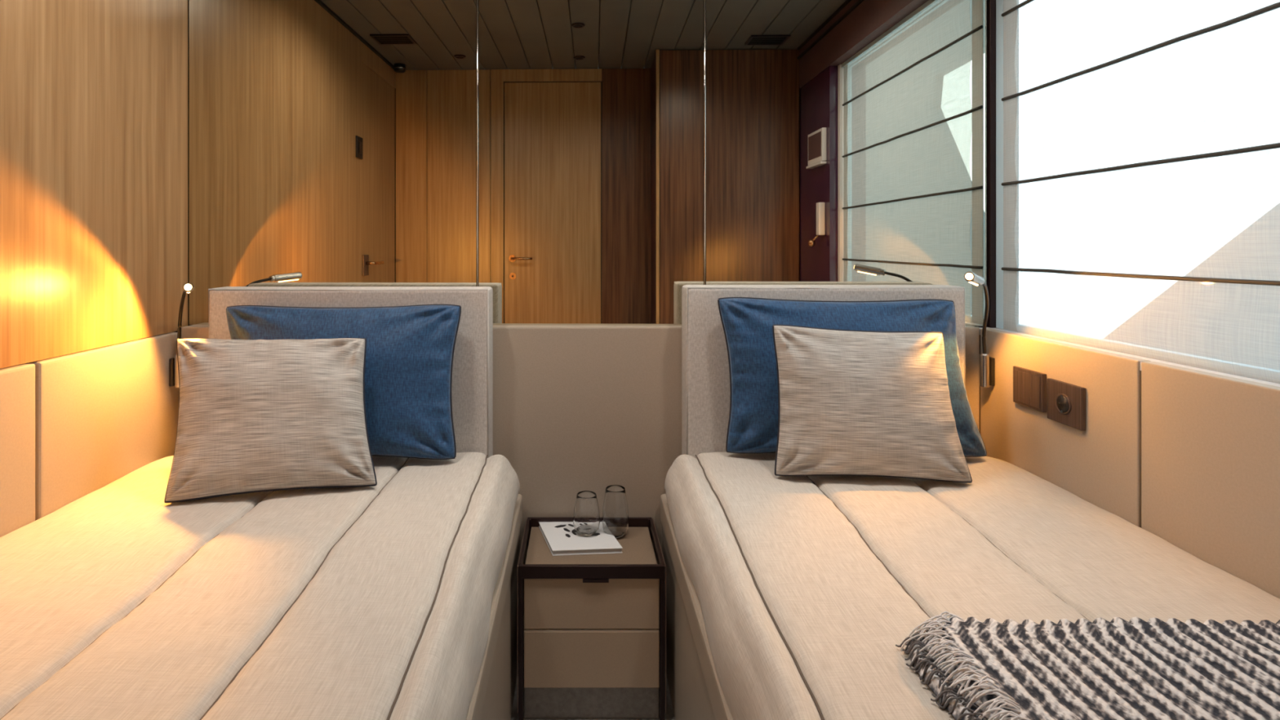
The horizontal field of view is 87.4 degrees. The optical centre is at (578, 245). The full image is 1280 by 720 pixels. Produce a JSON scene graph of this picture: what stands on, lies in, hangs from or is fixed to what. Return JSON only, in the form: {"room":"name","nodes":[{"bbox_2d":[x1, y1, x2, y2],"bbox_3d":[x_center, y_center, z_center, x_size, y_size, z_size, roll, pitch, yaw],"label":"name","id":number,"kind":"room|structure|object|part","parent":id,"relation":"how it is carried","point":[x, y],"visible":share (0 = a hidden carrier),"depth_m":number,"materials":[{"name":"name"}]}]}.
{"room":"yacht cabin bedroom","nodes":[
{"label":"yacht cabin bedroom","id":0,"kind":"room"},
{"bbox_2d":[0,0,187,537],"bbox_3d":[-1.226,0.051,0.945,0.132,2.258,2.310,0,0,0],"label":"wall","id":1,"kind":"structure","parent":0,"point":[94,93],"depth_m":1.58,"materials":[{"name":"brown"}]},
{"bbox_3d":[-1.176,0.716,0.967,0.032,0.928,0.923,0,0,0],"label":"leather panel","id":2,"kind":"part","parent":1,"relation":"part of","materials":[{"name":"beige leather"}]},
{"bbox_3d":[-1.182,-0.408,1.252,0.020,1.316,1.495,0,0,0],"label":"wood panel","id":3,"kind":"part","parent":1,"relation":"part of","materials":[{"name":"brown wood"}]},
{"bbox_3d":[-1.176,0.716,1.688,0.032,0.928,0.504,0,0,0],"label":"leather panel","id":4,"kind":"part","parent":1,"relation":"part of","materials":[{"name":"beige leather"}]},
{"bbox_2d":[168,282,194,387],"bbox_3d":[-1.062,0.248,1.791,0.038,0.311,0.298,0,0,-37],"label":"reading lamp","id":5,"kind":"object","parent":1,"relation":"attached to","point":[188,287],"visible":0.81,"depth_m":1.88,"materials":[{"name":"grey metal"}]},
{"bbox_3d":[-1.087,0.209,1.835,0.010,0.203,0.168,0,0,-39],"label":"flexible stem","id":6,"kind":"part","parent":5,"relation":"part of","materials":[{"name":"grey metal"}]},
{"bbox_2d":[181,0,982,650],"bbox_3d":[0.074,0.051,2.030,2.532,2.258,0.180,0,0,0],"label":"wall","id":7,"kind":"structure","parent":0,"point":[577,408],"depth_m":1.94,"materials":[{"name":"beige"}]},
{"bbox_2d":[208,286,493,457],"bbox_3d":[-0.637,0.416,1.890,0.779,0.594,0.096,0,0,0],"label":"headboard","id":8,"kind":"object","parent":7,"relation":"attached to","point":[472,384],"visible":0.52,"depth_m":1.84,"materials":[{"name":"fabric"}]},
{"bbox_3d":[0.004,0.709,1.985,2.328,0.942,0.090,0,0,0],"label":"leather panel","id":9,"kind":"part","parent":7,"relation":"part of","materials":[{"name":"beige leather"}]},
{"bbox_2d":[189,0,986,325],"bbox_3d":[0.018,-0.419,1.987,2.375,1.314,0.009,0,0,1],"label":"wall mirror","id":10,"kind":"object","parent":7,"relation":"attached to","point":[577,162],"visible":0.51,"depth_m":1.99,"materials":[{"name":"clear mirror"}]},
{"bbox_3d":[-0.737,-0.419,1.998,0.863,1.315,0.006,0,0,1],"label":"mirror pane","id":11,"kind":"part","parent":10,"relation":"part of","materials":[{"name":"mirror"}]},
{"bbox_3d":[0.036,-0.419,1.988,0.670,1.315,0.006,0,0,1],"label":"mirror pane","id":12,"kind":"part","parent":10,"relation":"part of","materials":[{"name":"mirror"}]},
{"bbox_3d":[0.792,-0.419,1.979,0.827,1.315,0.006,0,0,1],"label":"mirror pane","id":13,"kind":"part","parent":10,"relation":"part of","materials":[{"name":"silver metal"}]},
{"bbox_2d":[681,284,964,457],"bbox_3d":[0.684,0.413,1.890,0.773,0.599,0.096,0,0,0],"label":"headboard","id":14,"kind":"object","parent":7,"relation":"attached to","point":[705,373],"visible":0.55,"depth_m":1.84,"materials":[{"name":"fabric"}]},
{"bbox_2d":[511,650,675,719],"bbox_3d":[0.050,1.210,0.975,2.700,0.060,2.450,0,0,0],"label":"floor","id":15,"kind":"structure","parent":0,"point":[669,715],"depth_m":1.69,"materials":[{"name":"grey carpet"}]},
{"bbox_2d":[0,452,522,719],"bbox_3d":[-0.659,0.868,1.129,0.998,0.623,1.598,0,0,0],"label":"bed","id":16,"kind":"object","parent":15,"relation":"on","point":[396,598],"visible":0.94,"depth_m":1.08,"materials":[{"name":"fabric"}]},
{"bbox_2d":[164,337,377,502],"bbox_3d":[-0.712,0.389,1.554,0.480,0.331,0.210,0,0,-10],"label":"cushion","id":17,"kind":"object","parent":16,"relation":"on","point":[255,415],"visible":1,"depth_m":1.51,"materials":[{"name":"beige fabric"}]},
{"bbox_2d":[226,304,461,459],"bbox_3d":[-0.632,0.354,1.754,0.638,0.391,0.162,0,0,0],"label":"cushion","id":18,"kind":"object","parent":16,"relation":"on","point":[410,352],"visible":0.56,"depth_m":1.72,"materials":[{"name":"blue fabric"}]},
{"bbox_3d":[-0.660,0.755,1.129,0.996,0.079,1.598,0,0,0],"label":"rail","id":19,"kind":"part","parent":16,"relation":"part of","materials":[{"name":"beige fabric"}]},
{"bbox_2d":[517,517,666,719],"bbox_3d":[0.032,0.984,1.786,0.366,0.390,0.297,0,0,0],"label":"nightstand","id":20,"kind":"object","parent":15,"relation":"on","point":[594,645],"visible":0.99,"depth_m":1.64,"materials":[{"name":"brown metal"}]},
{"bbox_3d":[-0.150,0.970,1.641,0.002,0.360,0.005,0,0,0],"label":"edge trim","id":21,"kind":"part","parent":20,"relation":"part of","materials":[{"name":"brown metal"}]},
{"bbox_3d":[-0.142,0.985,1.645,0.011,0.390,0.011,0,0,0],"label":"leg","id":22,"kind":"part","parent":20,"relation":"part of","materials":[{"name":"brown metal"}]},
{"bbox_3d":[-0.150,0.792,1.789,0.002,0.004,0.290,0,0,0],"label":"edge trim","id":23,"kind":"part","parent":20,"relation":"part of","materials":[{"name":"brown metal"}]},
{"bbox_3d":[-0.142,0.985,1.929,0.011,0.390,0.011,0,0,0],"label":"leg","id":24,"kind":"part","parent":20,"relation":"part of","materials":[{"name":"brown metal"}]},
{"bbox_2d":[538,521,622,555],"bbox_3d":[0.000,0.804,1.835,0.231,0.014,0.185,0,0,0],"label":"booklet","id":25,"kind":"object","parent":20,"relation":"on","point":[562,538],"visible":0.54,"depth_m":1.80,"materials":[{"name":"white paper"}]},
{"bbox_2d":[573,490,599,535],"bbox_3d":[0.022,0.744,1.852,0.076,0.106,0.076,0,0,0],"label":"glass tumbler","id":26,"kind":"object","parent":25,"relation":"on","point":[586,515],"visible":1,"depth_m":1.82,"materials":[{"name":"clear glass"}]},
{"bbox_2d":[518,517,664,578],"bbox_3d":[0.032,0.807,1.787,0.362,0.036,0.296,0,0,0],"label":"tray","id":27,"kind":"object","parent":20,"relation":"on","point":[637,560],"depth_m":1.72,"materials":[{"name":"brown wood"}]},
{"bbox_3d":[0.032,1.022,1.651,0.334,0.140,0.015,0,0,0],"label":"drawer","id":28,"kind":"part","parent":20,"relation":"part of","materials":[{"name":"leather"}]},
{"bbox_3d":[0.032,0.884,1.651,0.334,0.125,0.015,0,0,0],"label":"drawer","id":29,"kind":"part","parent":20,"relation":"part of","materials":[{"name":"leather"}]},
{"bbox_3d":[0.042,0.825,1.641,0.064,0.008,0.005,0,0,0],"label":"finger pull","id":30,"kind":"part","parent":20,"relation":"part of","materials":[{"name":"brown metal"}]},
{"bbox_2d":[601,484,629,537],"bbox_3d":[0.103,0.746,1.868,0.076,0.131,0.076,0,0,0],"label":"glass tumbler","id":31,"kind":"object","parent":20,"relation":"on","point":[615,519],"visible":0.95,"depth_m":1.84,"materials":[{"name":"clear glass"}]},
{"bbox_3d":[0.206,0.985,1.929,0.011,0.390,0.011,0,0,0],"label":"leg","id":32,"kind":"part","parent":20,"relation":"part of","materials":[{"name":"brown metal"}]},
{"bbox_3d":[0.214,0.792,1.789,0.002,0.004,0.290,0,0,0],"label":"edge trim","id":33,"kind":"part","parent":20,"relation":"part of","materials":[{"name":"brown wood"}]},
{"bbox_3d":[0.206,0.985,1.645,0.011,0.390,0.011,0,0,0],"label":"leg","id":34,"kind":"part","parent":20,"relation":"part of","materials":[{"name":"brown metal"}]},
{"bbox_3d":[0.214,0.970,1.641,0.002,0.360,0.005,0,0,0],"label":"edge trim","id":35,"kind":"part","parent":20,"relation":"part of","materials":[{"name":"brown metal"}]},
{"bbox_2d":[660,452,1279,719],"bbox_3d":[0.693,0.867,1.134,0.947,0.623,1.588,0,0,0],"label":"bed","id":36,"kind":"object","parent":15,"relation":"on","point":[788,597],"visible":0.81,"depth_m":1.17,"materials":[{"name":"fabric"}]},
{"bbox_3d":[0.693,0.755,1.134,0.946,0.079,1.588,0,0,0],"label":"rail","id":37,"kind":"part","parent":36,"relation":"part of","materials":[{"name":"beige fabric"}]},
{"bbox_2d":[717,297,986,457],"bbox_3d":[0.717,0.345,1.769,0.683,0.408,0.144,0,0,0],"label":"cushion","id":38,"kind":"object","parent":36,"relation":"on","point":[748,322],"visible":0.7,"depth_m":1.75,"materials":[{"name":"blue fabric"}]},
{"bbox_2d":[772,324,972,482],"bbox_3d":[0.694,0.376,1.613,0.447,0.356,0.167,0,0,0],"label":"cushion","id":39,"kind":"object","parent":36,"relation":"on","point":[851,402],"visible":1,"depth_m":1.57,"materials":[{"name":"beige fabric"}]},
{"bbox_2d":[895,611,1279,719],"bbox_3d":[0.792,0.532,0.703,0.728,0.052,0.507,0,0,0],"label":"throw blanket","id":40,"kind":"object","parent":36,"relation":"on","point":[1136,668],"visible":1,"depth_m":0.83,"materials":[{"name":"fabric"}]},
{"bbox_2d":[977,326,1279,598],"bbox_3d":[1.252,0.051,0.945,0.175,2.258,2.310,0,0,0],"label":"wall","id":41,"kind":"structure","parent":0,"point":[1188,456],"depth_m":1.34,"materials":[{"name":"brown leather"}]},
{"bbox_2d":[964,271,995,387],"bbox_3d":[1.059,0.232,1.758,0.036,0.335,0.336,0,0,37],"label":"reading lamp","id":42,"kind":"object","parent":41,"relation":"attached to","point":[987,363],"visible":1,"depth_m":1.87,"materials":[{"name":"grey metal"}]},
{"bbox_3d":[1.089,0.197,1.789,0.020,0.218,0.218,0,0,34],"label":"flexible stem","id":43,"kind":"part","parent":42,"relation":"part of","materials":[{"name":"grey metal"}]},
{"bbox_2d":[986,0,995,327],"bbox_3d":[1.237,-0.307,1.996,0.050,1.100,0.067,0,0,0],"label":"trim","id":44,"kind":"structure","parent":41,"relation":"attached to","point":[990,4],"depth_m":1.96,"materials":[{"name":"brown metal"}]},
{"bbox_2d":[995,0,1003,328],"bbox_3d":[1.234,-0.307,1.944,0.012,1.100,0.037,0,0,0],"label":"trim","id":45,"kind":"structure","parent":41,"relation":"attached to","point":[999,3],"depth_m":1.95,"materials":[{"name":"grey"}]},
{"bbox_2d":[1013,365,1046,412],"bbox_3d":[1.161,0.369,1.719,0.014,0.096,0.114,0,0,0],"label":"light switch","id":46,"kind":"object","parent":41,"relation":"attached to","point":[1029,386],"visible":1,"depth_m":1.71,"materials":[{"name":"brown wood"}]},
{"bbox_3d":[1.183,0.711,1.666,0.030,0.939,0.548,0,0,0],"label":"leather panel","id":47,"kind":"part","parent":41,"relation":"part of","materials":[{"name":"beige leather"}]},
{"bbox_2d":[1047,377,1085,431],"bbox_3d":[1.159,0.378,1.590,0.016,0.099,0.114,0,0,0],"label":"power socket","id":48,"kind":"object","parent":41,"relation":"attached to","point":[1066,402],"visible":1,"depth_m":1.58,"materials":[{"name":"brown wood"}]},
{"bbox_2d":[1054,393,1071,414],"bbox_3d":[1.155,0.378,1.589,0.003,0.049,0.049,0,0,0],"label":"socket","id":49,"kind":"object","parent":48,"relation":"attached to","point":[1062,401],"depth_m":1.59,"materials":[{"name":"brown metal"}]},
{"bbox_2d":[1000,0,1279,383],"bbox_3d":[1.232,-0.307,1.355,0.032,1.100,1.131,0,0,0],"label":"blind","id":50,"kind":"object","parent":41,"relation":"attached to","point":[1141,183],"visible":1,"depth_m":1.44,"materials":[{"name":"fabric"}]},
{"bbox_3d":[1.222,-0.663,1.355,0.010,0.010,1.131,0,0,0],"label":"rod","id":51,"kind":"part","parent":50,"relation":"part of","materials":[{"name":"grey metal"}]},
{"bbox_3d":[1.222,-0.175,1.355,0.010,0.010,1.131,0,0,0],"label":"rod","id":52,"kind":"part","parent":50,"relation":"part of","materials":[{"name":"grey metal"}]},
{"bbox_3d":[1.222,0.067,1.355,0.010,0.010,1.131,0,0,0],"label":"rod","id":53,"kind":"part","parent":50,"relation":"part of","materials":[{"name":"grey metal"}]},
{"bbox_3d":[1.222,-0.419,1.355,0.010,0.010,1.131,0,0,0],"label":"rod","id":54,"kind":"part","parent":50,"relation":"part of","materials":[{"name":"grey metal"}]},
{"bbox_3d":[1.183,0.711,1.145,0.030,0.939,0.482,0,0,0],"label":"leather panel","id":55,"kind":"part","parent":41,"relation":"part of","materials":[{"name":"beige leather"}]}
]}

